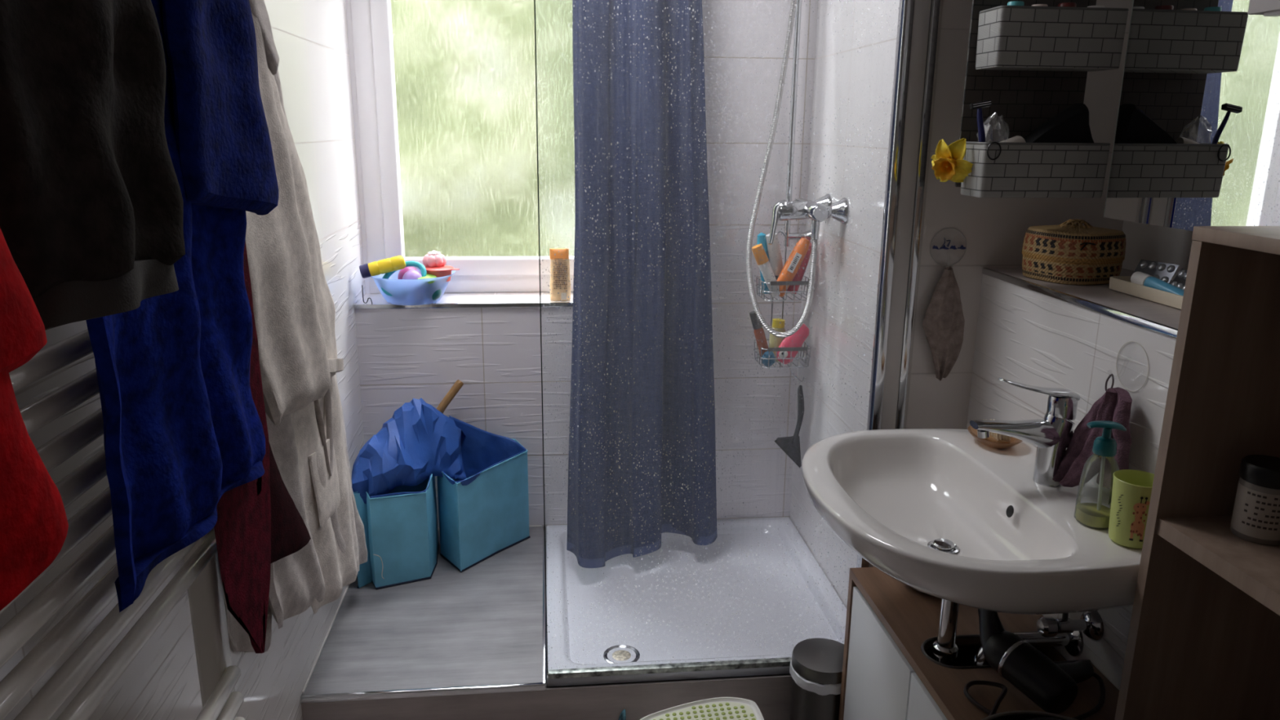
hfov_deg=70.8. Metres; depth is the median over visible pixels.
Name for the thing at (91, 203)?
sweatshirt
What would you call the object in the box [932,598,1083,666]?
trap
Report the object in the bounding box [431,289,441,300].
ball
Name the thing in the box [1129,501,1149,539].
print
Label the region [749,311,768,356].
bottle
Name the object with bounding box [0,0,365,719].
wall
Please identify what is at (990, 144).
tie
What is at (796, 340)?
bottle
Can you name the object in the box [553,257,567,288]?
print
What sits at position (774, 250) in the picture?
tube
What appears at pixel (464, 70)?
window pane
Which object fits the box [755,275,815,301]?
basket
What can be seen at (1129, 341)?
hook
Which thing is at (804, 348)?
basket
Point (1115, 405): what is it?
washcloth
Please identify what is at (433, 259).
toy
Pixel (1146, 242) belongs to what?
wall
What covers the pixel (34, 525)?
towel
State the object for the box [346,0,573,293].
window
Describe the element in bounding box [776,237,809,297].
shampoo bottle
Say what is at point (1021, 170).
woven basket
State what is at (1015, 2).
lotion bottle
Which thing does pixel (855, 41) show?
wall
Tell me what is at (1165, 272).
blister pack
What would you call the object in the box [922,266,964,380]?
washcloth
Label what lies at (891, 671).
vanity cabinet
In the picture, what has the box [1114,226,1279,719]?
shelf unit
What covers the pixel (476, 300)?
window sill
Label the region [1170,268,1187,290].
blister pack
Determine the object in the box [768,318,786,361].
shampoo bottle
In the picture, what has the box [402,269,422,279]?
ball
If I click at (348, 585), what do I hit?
trim
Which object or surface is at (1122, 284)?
tray
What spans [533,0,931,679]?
shower frame
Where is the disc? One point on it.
(428, 275)
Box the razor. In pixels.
[968,99,991,142]
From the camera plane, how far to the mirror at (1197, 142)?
1.52 m
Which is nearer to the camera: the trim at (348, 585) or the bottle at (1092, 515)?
the bottle at (1092, 515)
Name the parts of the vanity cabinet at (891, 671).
door, panel, door, slot trim, panel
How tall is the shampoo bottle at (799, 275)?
0.166 m
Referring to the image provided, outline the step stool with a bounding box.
[640,697,764,719]
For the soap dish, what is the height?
0.022 m
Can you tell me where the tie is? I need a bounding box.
[986,142,1001,159]
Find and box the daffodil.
[930,137,973,182]
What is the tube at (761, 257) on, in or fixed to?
in the shower caddy
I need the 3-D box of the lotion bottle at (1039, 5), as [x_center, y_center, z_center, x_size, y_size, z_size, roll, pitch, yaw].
[0.755,-0.620,1.714,0.041,0.106,0.041,-1,15,-6]
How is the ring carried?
in the plastic bowl
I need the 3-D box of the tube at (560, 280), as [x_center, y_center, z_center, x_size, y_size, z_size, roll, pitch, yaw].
[-0.253,-0.271,2.851,0.067,0.164,0.046,-1,15,-6]
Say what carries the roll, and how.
in the woven basket at (1021, 170)
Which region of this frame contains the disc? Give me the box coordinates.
[417,273,436,283]
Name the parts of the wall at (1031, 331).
edge trim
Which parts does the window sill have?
edge trim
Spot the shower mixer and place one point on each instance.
(818, 211)
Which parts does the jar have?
lid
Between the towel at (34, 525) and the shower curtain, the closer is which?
the towel at (34, 525)
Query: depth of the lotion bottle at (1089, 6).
1.70 m
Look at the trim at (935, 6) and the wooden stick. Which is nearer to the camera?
the trim at (935, 6)
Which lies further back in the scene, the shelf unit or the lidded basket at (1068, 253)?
the lidded basket at (1068, 253)
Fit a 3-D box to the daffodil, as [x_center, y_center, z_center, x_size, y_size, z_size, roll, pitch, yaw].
[0.618,-0.396,1.785,0.098,0.087,0.067,10,17,33]
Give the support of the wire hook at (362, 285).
on the window sill
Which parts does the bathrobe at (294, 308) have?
panel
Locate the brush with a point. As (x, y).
(993, 437)
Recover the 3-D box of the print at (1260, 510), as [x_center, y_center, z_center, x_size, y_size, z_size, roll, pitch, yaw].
[0.824,0.201,1.192,0.039,0.045,0.006,11,18,36]
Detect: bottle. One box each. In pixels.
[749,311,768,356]
[756,232,770,293]
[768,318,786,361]
[775,323,808,364]
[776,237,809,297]
[786,240,811,293]
[1007,0,1024,5]
[1031,4,1048,6]
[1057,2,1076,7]
[1074,453,1119,528]
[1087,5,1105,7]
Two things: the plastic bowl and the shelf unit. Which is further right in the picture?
the shelf unit
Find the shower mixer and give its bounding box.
[768,193,848,244]
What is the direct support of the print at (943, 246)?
attached to the hook at (943, 246)
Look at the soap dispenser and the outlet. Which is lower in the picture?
the soap dispenser
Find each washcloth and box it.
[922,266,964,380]
[1052,373,1132,489]
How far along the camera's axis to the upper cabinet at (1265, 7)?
1.14 m
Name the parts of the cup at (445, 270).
lid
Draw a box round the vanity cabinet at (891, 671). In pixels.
[838,567,1119,719]
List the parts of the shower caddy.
rail, rail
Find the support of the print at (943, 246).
attached to the hook at (943, 246)
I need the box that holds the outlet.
[810,219,819,239]
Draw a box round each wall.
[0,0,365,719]
[355,0,817,528]
[789,0,899,608]
[903,0,1133,429]
[966,267,1181,689]
[1121,220,1192,280]
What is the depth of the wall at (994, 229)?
2.01 m
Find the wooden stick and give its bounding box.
[436,379,463,413]
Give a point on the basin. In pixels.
(944, 513)
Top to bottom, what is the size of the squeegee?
0.288 m
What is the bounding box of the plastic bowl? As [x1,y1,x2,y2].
[370,268,455,305]
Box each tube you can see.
[549,248,570,301]
[751,244,780,297]
[765,232,786,293]
[1130,271,1184,296]
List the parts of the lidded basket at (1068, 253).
lid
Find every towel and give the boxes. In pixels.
[0,227,68,610]
[213,240,311,653]
[222,583,271,652]
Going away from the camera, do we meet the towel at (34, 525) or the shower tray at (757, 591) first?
the towel at (34, 525)
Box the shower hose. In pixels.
[746,0,817,337]
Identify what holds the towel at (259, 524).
hanging from the towel radiator
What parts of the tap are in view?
spout, lever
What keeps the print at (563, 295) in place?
attached to the tube at (560, 280)
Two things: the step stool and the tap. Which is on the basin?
the tap
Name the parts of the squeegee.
blade, handle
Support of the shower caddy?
hanging from the riser rail
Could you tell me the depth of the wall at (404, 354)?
2.85 m
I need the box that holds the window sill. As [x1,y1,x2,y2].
[354,291,573,309]
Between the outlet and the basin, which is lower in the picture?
the basin
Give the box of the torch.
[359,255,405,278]
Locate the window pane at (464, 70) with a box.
[391,0,575,257]
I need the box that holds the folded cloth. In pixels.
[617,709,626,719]
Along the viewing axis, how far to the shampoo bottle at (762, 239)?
2.71 m
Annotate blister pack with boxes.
[1129,259,1179,283]
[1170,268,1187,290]
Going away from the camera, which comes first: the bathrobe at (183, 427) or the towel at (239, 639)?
the bathrobe at (183, 427)
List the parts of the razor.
handle, blade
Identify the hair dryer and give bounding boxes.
[963,608,1105,719]
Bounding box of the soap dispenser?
[1074,420,1126,528]
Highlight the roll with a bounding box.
[1000,135,1026,142]
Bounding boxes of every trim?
[302,525,542,693]
[895,0,940,429]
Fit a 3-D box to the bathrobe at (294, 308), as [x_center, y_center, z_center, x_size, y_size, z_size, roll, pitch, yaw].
[-0.691,-0.015,1.910,0.141,1.579,0.986,-1,15,-5]
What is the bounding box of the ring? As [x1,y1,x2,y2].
[381,261,426,296]
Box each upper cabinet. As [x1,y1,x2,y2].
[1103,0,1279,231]
[1247,0,1279,16]
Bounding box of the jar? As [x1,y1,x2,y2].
[1230,454,1279,545]
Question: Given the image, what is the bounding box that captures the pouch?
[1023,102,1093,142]
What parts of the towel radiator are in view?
post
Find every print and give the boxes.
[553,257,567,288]
[560,293,566,299]
[932,244,966,249]
[941,237,951,247]
[1115,494,1123,526]
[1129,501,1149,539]
[1241,491,1279,530]
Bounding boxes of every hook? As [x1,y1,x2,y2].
[361,284,372,303]
[929,227,966,266]
[1115,341,1148,391]
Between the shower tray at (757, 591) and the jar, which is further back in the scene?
the shower tray at (757, 591)
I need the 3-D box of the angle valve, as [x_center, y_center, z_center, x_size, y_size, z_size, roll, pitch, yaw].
[0.772,0.444,1.650,0.104,0.124,0.113,-1,15,-6]
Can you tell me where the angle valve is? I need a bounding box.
[1036,610,1103,641]
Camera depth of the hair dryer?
1.50 m
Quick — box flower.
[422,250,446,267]
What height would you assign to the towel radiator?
1.360 m
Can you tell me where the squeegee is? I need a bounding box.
[773,385,804,467]
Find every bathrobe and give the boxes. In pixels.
[85,0,279,612]
[245,0,384,629]
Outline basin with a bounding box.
[801,428,1142,614]
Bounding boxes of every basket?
[753,338,811,368]
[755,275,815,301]
[960,141,1110,197]
[975,5,1128,71]
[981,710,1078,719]
[1022,218,1125,284]
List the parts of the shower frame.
rail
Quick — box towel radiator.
[0,328,245,719]
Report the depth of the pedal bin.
2.10 m
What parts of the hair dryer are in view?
cord, handle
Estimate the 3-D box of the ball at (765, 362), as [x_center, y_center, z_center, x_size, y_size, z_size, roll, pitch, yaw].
[0.394,-0.004,2.757,0.040,0.053,0.036,5,15,18]
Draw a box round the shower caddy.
[753,231,815,382]
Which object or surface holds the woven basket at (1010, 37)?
attached to the panel
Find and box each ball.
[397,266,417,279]
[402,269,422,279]
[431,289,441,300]
[761,350,775,366]
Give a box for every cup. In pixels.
[425,265,459,281]
[1108,469,1154,548]
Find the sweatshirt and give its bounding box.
[0,0,185,330]
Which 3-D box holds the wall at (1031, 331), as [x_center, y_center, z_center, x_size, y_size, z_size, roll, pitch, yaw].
[0.967,0.479,1.814,0.324,1.222,0.796,-1,15,-6]
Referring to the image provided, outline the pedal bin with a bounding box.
[789,638,844,719]
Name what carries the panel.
hanging from the ceiling
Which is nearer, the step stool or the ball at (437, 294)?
the step stool
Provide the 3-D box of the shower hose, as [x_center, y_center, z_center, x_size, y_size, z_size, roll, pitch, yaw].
[0.395,-0.599,2.545,0.176,1.067,0.256,-1,15,-6]
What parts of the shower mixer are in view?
lever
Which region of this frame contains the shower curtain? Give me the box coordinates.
[566,0,717,568]
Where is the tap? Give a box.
[969,377,1079,487]
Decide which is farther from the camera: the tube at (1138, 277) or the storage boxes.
the storage boxes
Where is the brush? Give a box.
[982,419,1010,443]
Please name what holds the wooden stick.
in the storage boxes
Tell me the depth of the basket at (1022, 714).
1.37 m
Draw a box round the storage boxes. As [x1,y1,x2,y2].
[351,398,530,589]
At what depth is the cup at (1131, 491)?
1.37 m
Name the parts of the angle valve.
valve knob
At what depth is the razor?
1.72 m
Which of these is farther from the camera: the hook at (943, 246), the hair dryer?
the hook at (943, 246)
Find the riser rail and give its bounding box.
[783,0,811,246]
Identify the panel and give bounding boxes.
[955,0,1096,186]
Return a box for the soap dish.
[968,425,1022,448]
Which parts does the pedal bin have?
lid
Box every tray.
[546,516,846,686]
[1109,275,1182,310]
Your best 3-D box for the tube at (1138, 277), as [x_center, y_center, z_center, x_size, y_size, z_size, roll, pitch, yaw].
[0.951,-0.135,1.632,0.028,0.031,0.137,-3,15,-14]
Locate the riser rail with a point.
(807, 234)
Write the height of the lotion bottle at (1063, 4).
0.110 m
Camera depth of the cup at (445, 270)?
2.77 m

